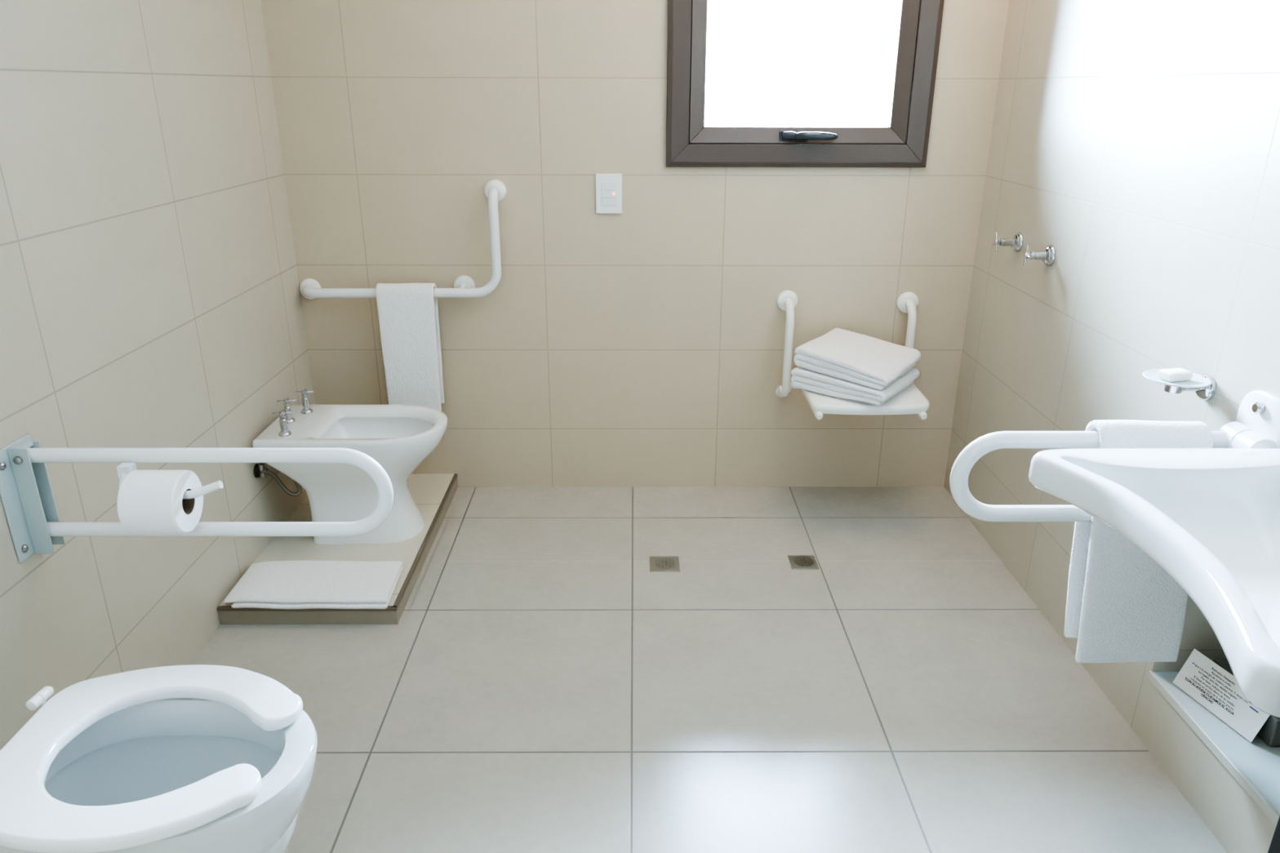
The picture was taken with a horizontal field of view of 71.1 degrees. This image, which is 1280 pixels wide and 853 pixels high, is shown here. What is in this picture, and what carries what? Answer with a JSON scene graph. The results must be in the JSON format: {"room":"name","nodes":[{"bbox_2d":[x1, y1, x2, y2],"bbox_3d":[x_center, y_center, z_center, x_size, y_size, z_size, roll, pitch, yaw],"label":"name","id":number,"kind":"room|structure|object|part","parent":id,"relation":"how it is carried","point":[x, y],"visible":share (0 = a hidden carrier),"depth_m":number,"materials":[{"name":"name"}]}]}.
{"room":"accessible bathroom","nodes":[
{"label":"accessible bathroom","id":0,"kind":"room"},
{"bbox_2d":[0,0,315,750],"bbox_3d":[-1.287,-0.374,1.352,0.200,2.600,3.950,0,21,0],"label":"wall","id":1,"kind":"structure","parent":0,"point":[150,297],"depth_m":2.10,"materials":[{"name":"tile"}]},
{"bbox_2d":[0,434,393,563],"bbox_3d":[-0.833,0.139,1.730,0.711,0.225,0.112,0,21,0],"label":"grab bar","id":2,"kind":"object","parent":1,"relation":"attached to","point":[35,525],"visible":0.84,"depth_m":1.71,"materials":[{"name":"paint"}]},
{"bbox_3d":[-1.187,0.138,1.728,0.004,0.223,0.112,0,21,0],"label":"wall plate","id":3,"kind":"part","parent":2,"relation":"part of","materials":[{"name":"paint"}]},
{"bbox_2d":[116,470,203,533],"bbox_3d":[-0.898,0.141,1.683,0.102,0.119,0.119,0,21,0],"label":"toilet paper roll","id":4,"kind":"object","parent":2,"relation":"hanging from","point":[148,501],"visible":0.98,"depth_m":1.64,"materials":[{"name":"paper"}]},
{"bbox_3d":[-0.826,0.128,1.732,0.698,0.186,0.029,0,21,0],"label":"rail","id":5,"kind":"part","parent":2,"relation":"part of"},
{"bbox_2d":[253,462,269,477],"bbox_3d":[-1.177,0.138,2.796,0.037,0.044,0.044,0,21,0],"label":"shutoff valve","id":6,"kind":"object","parent":1,"relation":"attached to","point":[260,471],"visible":1,"depth_m":2.79,"materials":[{"name":"metal"}]},
{"bbox_2d":[261,0,1008,486],"bbox_3d":[0.186,-1.029,3.091,2.767,2.600,0.250,0,21,0],"label":"wall","id":7,"kind":"structure","parent":0,"point":[643,344],"depth_m":3.10,"materials":[{"name":"tile"}]},
{"bbox_2d":[299,179,506,299],"bbox_3d":[-0.824,-0.627,3.058,0.742,0.411,0.087,0,21,0],"label":"grab bar","id":8,"kind":"object","parent":7,"relation":"attached to","point":[495,190],"visible":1,"depth_m":3.08,"materials":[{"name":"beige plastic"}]},
{"bbox_2d":[375,283,444,411],"bbox_3d":[-0.806,-0.241,3.174,0.196,0.538,0.076,0,21,0],"label":"hand towel","id":9,"kind":"object","parent":8,"relation":"hanging from","point":[408,313],"visible":0.82,"depth_m":3.12,"materials":[{"name":"fabric"}]},
{"bbox_2d":[595,173,622,213],"bbox_3d":[-0.106,-0.789,3.039,0.089,0.132,0.013,0,21,0],"label":"light switch","id":10,"kind":"object","parent":7,"relation":"attached to","point":[608,186],"visible":1,"depth_m":3.04,"materials":[{"name":"white plastic"}]},
{"bbox_2d":[666,0,944,167],"bbox_3d":[0.524,-1.284,2.860,0.872,0.878,0.106,0,21,0],"label":"window","id":11,"kind":"structure","parent":7,"relation":"in","point":[904,142],"depth_m":2.96,"materials":[{"name":"brown metal"}]},
{"bbox_3d":[0.557,-0.959,2.956,0.187,0.028,0.054,0,21,0],"label":"handle","id":12,"kind":"part","parent":11,"relation":"part of","materials":[{"name":"metal"}]},
{"bbox_2d":[775,290,929,419],"bbox_3d":[0.737,-0.224,3.049,0.504,0.397,0.407,0,21,0],"label":"shower seat","id":13,"kind":"object","parent":7,"relation":"attached to","point":[910,400],"visible":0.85,"depth_m":3.00,"materials":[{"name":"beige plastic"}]},
{"bbox_3d":[0.523,-0.273,3.201,0.032,0.368,0.077,-1,21,-4],"label":"post","id":14,"kind":"part","parent":13,"relation":"part of","materials":[{"name":"beige plastic"}]},
{"bbox_3d":[0.582,-0.096,3.074,0.024,0.029,0.358,0,21,0],"label":"seat arm","id":15,"kind":"part","parent":13,"relation":"part of","materials":[{"name":"beige plastic"}]},
{"bbox_2d":[791,366,919,405],"bbox_3d":[0.729,-0.170,3.039,0.342,0.076,0.294,15,25,34],"label":"bath towel","id":16,"kind":"object","parent":13,"relation":"on","point":[802,378],"visible":0.53,"depth_m":2.94,"materials":[{"name":"fabric"}]},
{"bbox_2d":[793,327,920,390],"bbox_3d":[0.734,-0.233,3.016,0.337,0.102,0.288,15,25,34],"label":"bath towel","id":17,"kind":"object","parent":16,"relation":"on","point":[858,358],"visible":1,"depth_m":2.96,"materials":[{"name":"fabric"}]},
{"bbox_3d":[0.951,-0.270,3.205,0.032,0.363,0.077,-1,21,-4],"label":"post","id":18,"kind":"part","parent":13,"relation":"part of","materials":[{"name":"beige plastic"}]},
{"bbox_3d":[0.922,-0.096,3.076,0.024,0.029,0.358,0,21,0],"label":"seat arm","id":19,"kind":"part","parent":13,"relation":"part of","materials":[{"name":"beige plastic"}]},
{"bbox_2d":[189,486,1226,852],"bbox_3d":[0.093,0.898,1.843,2.967,0.120,3.950,0,21,0],"label":"floor","id":20,"kind":"structure","parent":0,"point":[535,687],"depth_m":2.27,"materials":[{"name":"tile"}]},
{"bbox_2d":[0,664,317,852],"bbox_3d":[-0.852,0.712,1.478,0.668,0.483,0.404,0,21,0],"label":"toilet","id":21,"kind":"object","parent":20,"relation":"on","point":[190,758],"visible":1,"depth_m":1.46,"materials":[{"name":"ceramic"}]},
{"bbox_2d":[217,473,457,624],"bbox_3d":[-0.944,0.372,2.979,0.505,0.055,0.940,0,21,0],"label":"platform","id":22,"kind":"object","parent":20,"relation":"on","point":[433,495],"depth_m":2.81,"materials":[{"name":"tile"}]},
{"bbox_2d":[223,560,403,608],"bbox_3d":[-0.945,0.459,2.621,0.468,0.035,0.237,0,21,0],"label":"folded towel","id":23,"kind":"object","parent":22,"relation":"on","point":[274,584],"visible":1,"depth_m":2.58,"materials":[{"name":"fabric"}]},
{"bbox_2d":[252,388,448,544],"bbox_3d":[-0.897,0.125,2.915,0.558,0.454,0.342,0,21,0],"label":"bidet","id":24,"kind":"object","parent":22,"relation":"on","point":[399,437],"visible":0.88,"depth_m":2.85,"materials":[{"name":"ceramic"}]},
{"bbox_2d":[271,409,291,436],"bbox_3d":[-1.091,-0.011,2.742,0.056,0.077,0.056,0,21,0],"label":"tap","id":25,"kind":"object","parent":24,"relation":"on","point":[284,431],"depth_m":2.74,"materials":[{"name":"silver metal"}]},
{"bbox_2d":[276,397,295,423],"bbox_3d":[-1.120,-0.052,2.849,0.056,0.077,0.056,0,21,0],"label":"tap","id":26,"kind":"object","parent":24,"relation":"on","point":[290,419],"depth_m":2.84,"materials":[{"name":"silver metal"}]},
{"bbox_2d":[294,388,313,413],"bbox_3d":[-1.094,-0.083,2.932,0.056,0.077,0.056,0,21,0],"label":"tap","id":27,"kind":"object","parent":24,"relation":"on","point":[305,409],"depth_m":2.93,"materials":[{"name":"silver metal"}]},
{"bbox_2d":[649,555,679,572],"bbox_3d":[0.079,0.441,2.877,0.094,0.006,0.098,0,21,0],"label":"floor drain","id":28,"kind":"object","parent":20,"relation":"on","point":[657,563],"visible":1,"depth_m":2.87,"materials":[{"name":"metal"}]},
{"bbox_2d":[787,555,818,569],"bbox_3d":[0.526,0.438,2.889,0.086,0.006,0.088,0,21,0],"label":"floor drain","id":29,"kind":"object","parent":20,"relation":"on","point":[797,562],"visible":1,"depth_m":2.88,"materials":[{"name":"metal"}]},
{"bbox_2d":[943,0,1279,852],"bbox_3d":[1.381,-0.329,1.252,0.400,2.600,3.700,0,21,0],"label":"wall","id":30,"kind":"structure","parent":0,"point":[1137,140],"depth_m":2.16,"materials":[{"name":"tile"}]},
{"bbox_2d":[991,231,1023,252],"bbox_3d":[1.133,-0.569,2.769,0.077,0.061,0.061,0,21,0],"label":"tap","id":31,"kind":"object","parent":30,"relation":"attached to","point":[1016,242],"visible":1,"depth_m":2.76,"materials":[{"name":"silver metal"}]},
{"bbox_3d":[1.103,-0.569,2.769,0.017,0.058,0.058,0,21,0],"label":"cross handle","id":32,"kind":"part","parent":31,"relation":"part of","materials":[{"name":"silver metal"}]},
{"bbox_3d":[1.134,-0.569,2.769,0.050,0.024,0.024,0,21,0],"label":"stem","id":33,"kind":"part","parent":31,"relation":"part of","materials":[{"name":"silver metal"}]},
{"bbox_2d":[1021,244,1055,266],"bbox_3d":[1.134,-0.488,2.559,0.077,0.061,0.061,0,21,0],"label":"tap","id":34,"kind":"object","parent":30,"relation":"attached to","point":[1047,255],"visible":1,"depth_m":2.55,"materials":[{"name":"silver metal"}]},
{"bbox_3d":[1.104,-0.488,2.559,0.017,0.060,0.060,0,21,0],"label":"cross handle","id":35,"kind":"part","parent":34,"relation":"part of","materials":[{"name":"silver metal"}]},
{"bbox_3d":[1.135,-0.488,2.560,0.050,0.024,0.024,0,21,0],"label":"stem","id":36,"kind":"part","parent":34,"relation":"part of","materials":[{"name":"silver metal"}]},
{"bbox_2d":[949,391,1279,521],"bbox_3d":[0.891,0.082,1.717,0.572,0.300,0.135,0,21,0],"label":"grab bar","id":37,"kind":"object","parent":30,"relation":"attached to","point":[1257,424],"visible":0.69,"depth_m":1.71,"materials":[{"name":"white metal"}]},
{"bbox_3d":[0.883,0.099,1.748,0.556,0.191,0.034,0,21,0],"label":"rail","id":38,"kind":"part","parent":37,"relation":"part of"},
{"bbox_2d":[1064,419,1213,662],"bbox_3d":[0.992,0.235,1.799,0.247,0.523,0.081,0,21,0],"label":"hand towel","id":39,"kind":"object","parent":37,"relation":"hanging from","point":[1122,606],"visible":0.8,"depth_m":1.80,"materials":[{"name":"fabric"}]},
{"bbox_3d":[1.171,0.082,1.719,0.012,0.300,0.135,0,21,0],"label":"wall plate","id":40,"kind":"part","parent":37,"relation":"part of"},
{"bbox_2d":[1028,448,1279,717],"bbox_3d":[0.937,0.229,1.321,0.484,0.156,0.684,0,21,0],"label":"washbasin","id":41,"kind":"object","parent":30,"relation":"attached to","point":[1209,517],"visible":1,"depth_m":1.48,"materials":[{"name":"ceramic"}]},
{"bbox_2d":[1142,368,1216,399],"bbox_3d":[1.111,-0.081,1.856,0.132,0.052,0.125,0,21,0],"label":"soap dish","id":42,"kind":"object","parent":30,"relation":"attached to","point":[1204,386],"visible":0.86,"depth_m":1.84,"materials":[{"name":"silver metal"}]},
{"bbox_2d":[1158,368,1192,382],"bbox_3d":[1.105,-0.106,1.850,0.057,0.018,0.037,-5,21,-14],"label":"soap bar","id":43,"kind":"object","parent":42,"relation":"on","point":[1173,375],"visible":1,"depth_m":1.84,"materials":[{"name":"white"}]},
{"bbox_3d":[1.107,-0.097,1.849,0.125,0.010,0.125,0,21,0],"label":"glass dish","id":44,"kind":"part","parent":42,"relation":"part of","materials":[{"name":"white"}]},
{"bbox_3d":[1.124,-0.081,1.855,0.070,0.022,0.032,0,21,0],"label":"support arm","id":45,"kind":"part","parent":42,"relation":"part of","materials":[{"name":"silver metal"}]},
{"bbox_2d":[1147,671,1279,825],"bbox_3d":[1.262,0.809,1.438,0.174,0.022,1.343,0,21,0],"label":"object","id":46,"kind":"structure","parent":30,"relation":"attached to","point":[1255,765],"depth_m":1.82,"materials":[{"name":"stone"}]},
{"bbox_2d":[1173,648,1270,742],"bbox_3d":[1.243,0.571,1.916,0.038,0.084,0.204,-5,21,-14],"label":"printed card","id":47,"kind":"object","parent":46,"relation":"on","point":[1206,682],"visible":1,"depth_m":1.92,"materials":[{"name":"paper"}]},
{"bbox_2d":[1213,657,1279,746],"bbox_3d":[1.312,0.584,1.911,0.065,0.064,0.214,0,21,0],"label":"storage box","id":48,"kind":"object","parent":46,"relation":"on","point":[1269,732],"visible":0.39,"depth_m":1.82,"materials":[{"name":"black"}]},
{"bbox_2d":[1267,815,1279,852],"bbox_3d":[0.902,0.142,0.764,0.558,2.038,0.040,0,21,0],"label":"door","id":49,"kind":"structure","parent":30,"relation":"in","point":[1274,847],"depth_m":0.88,"materials":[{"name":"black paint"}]}
]}

